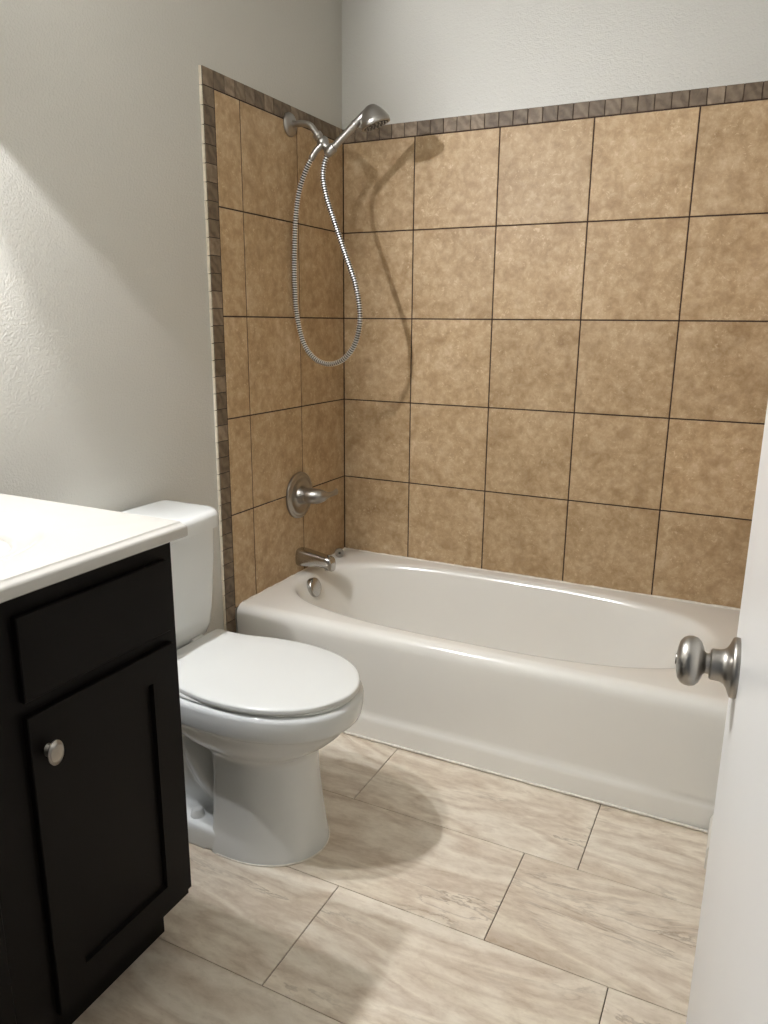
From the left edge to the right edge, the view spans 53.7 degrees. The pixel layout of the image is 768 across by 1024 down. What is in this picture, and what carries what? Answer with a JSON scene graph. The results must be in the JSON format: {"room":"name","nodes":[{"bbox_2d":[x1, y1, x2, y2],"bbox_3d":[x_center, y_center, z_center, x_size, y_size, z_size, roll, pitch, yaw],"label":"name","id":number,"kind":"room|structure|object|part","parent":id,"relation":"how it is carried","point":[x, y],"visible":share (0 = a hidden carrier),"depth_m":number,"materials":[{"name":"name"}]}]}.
{"room":"bathroom","nodes":[
{"label":"bathroom","id":0,"kind":"room"},
{"bbox_2d":[0,0,344,634],"bbox_3d":[-0.777,-0.404,1.848,0.120,2.660,2.800,7,16,25],"label":"wall","id":1,"kind":"structure","parent":0,"point":[152,350],"depth_m":2.08,"materials":[{"name":"paint"}]},
{"bbox_2d":[286,472,337,517],"bbox_3d":[-0.259,-0.057,2.750,0.116,0.171,0.178,7,16,25],"label":"shower valve","id":2,"kind":"object","parent":1,"relation":"attached to","point":[300,494],"visible":1,"depth_m":2.74,"materials":[{"name":"silver metal"}]},
{"bbox_3d":[-0.292,-0.060,2.762,0.030,0.072,0.072,7,16,25],"label":"handle","id":3,"kind":"part","parent":2,"relation":"part of","materials":[{"name":"silver metal"}]},
{"bbox_3d":[-0.228,-0.059,2.758,0.137,0.057,0.064,-3,15,-14],"label":"lever handle","id":4,"kind":"part","parent":2,"relation":"part of","materials":[{"name":"silver metal"}]},
{"bbox_2d":[295,547,335,571],"bbox_3d":[-0.248,0.175,2.797,0.148,0.070,0.060,7,16,25],"label":"tub spout","id":5,"kind":"object","parent":1,"relation":"attached to","point":[304,556],"visible":1,"depth_m":2.78,"materials":[{"name":"silver metal"}]},
{"bbox_2d":[283,104,389,366],"bbox_3d":[-0.147,-0.886,2.489,0.351,0.805,0.096,7,15,24],"label":"shower","id":6,"kind":"object","parent":1,"relation":"attached to","point":[373,116],"visible":1,"depth_m":2.45,"materials":[{"name":"silver metal"}]},
{"bbox_3d":[-0.249,-1.230,2.437,0.102,0.060,0.020,7,16,25],"label":"shower arm","id":7,"kind":"part","parent":6,"relation":"part of","materials":[{"name":"silver metal"}]},
{"bbox_3d":[-0.110,-1.198,2.381,0.145,0.124,0.028,6,15,20],"label":"shower handle","id":8,"kind":"part","parent":6,"relation":"part of","materials":[{"name":"silver metal"}]},
{"bbox_2d":[72,733,707,1023],"bbox_3d":[-0.121,0.986,1.551,1.649,0.120,3.109,7,16,25],"label":"floor","id":9,"kind":"structure","parent":0,"point":[439,891],"depth_m":1.67,"materials":[{"name":"tile"}]},
{"bbox_2d":[0,542,190,1023],"bbox_3d":[-0.789,0.526,1.277,0.570,0.893,0.753,7,16,25],"label":"vanity cabinet","id":10,"kind":"object","parent":9,"relation":"on","point":[94,841],"visible":0.99,"depth_m":1.27,"materials":[{"name":"brown wood"}]},
{"bbox_3d":[-0.648,0.629,0.998,0.012,0.552,0.319,7,16,25],"label":"door","id":11,"kind":"part","parent":10,"relation":"part of","materials":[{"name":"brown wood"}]},
{"bbox_3d":[-0.513,0.371,1.174,0.022,0.042,0.030,7,16,25],"label":"knob","id":12,"kind":"part","parent":10,"relation":"part of","materials":[{"name":"silver metal"}]},
{"bbox_3d":[-0.469,0.186,1.253,0.012,0.137,0.315,7,16,25],"label":"drawer","id":13,"kind":"part","parent":10,"relation":"part of","materials":[{"name":"brown wood"}]},
{"bbox_2d":[0,493,187,602],"bbox_3d":[-0.786,0.091,1.167,0.578,0.231,0.768,7,16,25],"label":"countertop","id":14,"kind":"structure","parent":10,"relation":"on","point":[43,543],"depth_m":1.28,"materials":[{"name":"stone"}]},
{"bbox_3d":[-0.472,0.544,1.344,0.012,0.552,0.319,7,16,25],"label":"door","id":15,"kind":"part","parent":10,"relation":"part of","materials":[{"name":"brown wood"}]},
{"bbox_2d":[123,500,363,866],"bbox_3d":[-0.385,0.426,1.905,0.714,0.788,0.397,7,16,25],"label":"toilet","id":16,"kind":"object","parent":9,"relation":"on","point":[258,712],"visible":0.6,"depth_m":1.82,"materials":[{"name":"ceramic"}]},
{"bbox_3d":[-0.603,0.039,1.921,0.219,0.048,0.397,7,16,25],"label":"tank lid","id":17,"kind":"part","parent":16,"relation":"part of","materials":[{"name":"white ceramic"}]},
{"bbox_3d":[-0.610,0.217,1.969,0.200,0.325,0.386,7,16,25],"label":"tank","id":18,"kind":"part","parent":16,"relation":"part of","materials":[{"name":"white ceramic"}]},
{"bbox_3d":[-0.301,0.388,1.853,0.516,0.015,0.363,7,16,25],"label":"lid","id":19,"kind":"part","parent":16,"relation":"part of","materials":[{"name":"plastic"}]},
{"bbox_3d":[-0.292,0.401,1.852,0.492,0.009,0.357,7,16,25],"label":"seat","id":20,"kind":"part","parent":16,"relation":"part of","materials":[{"name":"plastic"}]},
{"bbox_3d":[-0.301,0.612,1.909,0.524,0.428,0.376,7,16,25],"label":"bowl","id":21,"kind":"part","parent":16,"relation":"part of","materials":[{"name":"white ceramic"}]},
{"bbox_2d":[237,547,739,833],"bbox_3d":[0.343,0.472,2.538,1.497,0.399,0.736,7,16,25],"label":"bathtub","id":22,"kind":"object","parent":9,"relation":"on","point":[573,689],"depth_m":2.27,"materials":[{"name":"ceramic"}]},
{"bbox_3d":[-0.258,0.279,2.802,0.040,0.074,0.073,7,16,25],"label":"overflow plate","id":23,"kind":"part","parent":22,"relation":"part of","materials":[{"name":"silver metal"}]},
{"bbox_3d":[-0.178,0.162,3.015,0.037,0.038,0.022,-3,14,-12],"label":"drain cap","id":24,"kind":"part","parent":22,"relation":"part of","materials":[{"name":"silver metal"}]},
{"bbox_2d":[342,0,767,608],"bbox_3d":[0.602,-0.590,2.639,1.649,2.660,0.120,7,16,25],"label":"wall","id":25,"kind":"structure","parent":0,"point":[556,224],"depth_m":2.54,"materials":[{"name":"tile"}]},
{"bbox_3d":[0.713,-0.197,1.076,0.260,2.660,2.689,7,16,25],"label":"wall","id":26,"kind":"structure","parent":0,"visible":0},
{"bbox_2d":[704,815,712,868],"bbox_3d":[0.816,0.806,1.874,0.026,0.088,0.136,7,16,25],"label":"baseboard","id":27,"kind":"structure","parent":26,"relation":"attached to","point":[711,818],"depth_m":1.84,"materials":[{"name":"paint"}]},
{"bbox_2d":[675,402,767,1023],"bbox_3d":[0.272,0.137,0.484,0.160,2.028,0.773,6,15,21],"label":"door","id":28,"kind":"structure","parent":26,"relation":"in","point":[729,983],"depth_m":0.68,"materials":[{"name":"paint"}]},
{"bbox_3d":[0.336,0.162,0.825,0.037,0.055,0.055,6,15,21],"label":"knob","id":29,"kind":"part","parent":28,"relation":"part of","materials":[{"name":"silver metal"}]}
]}

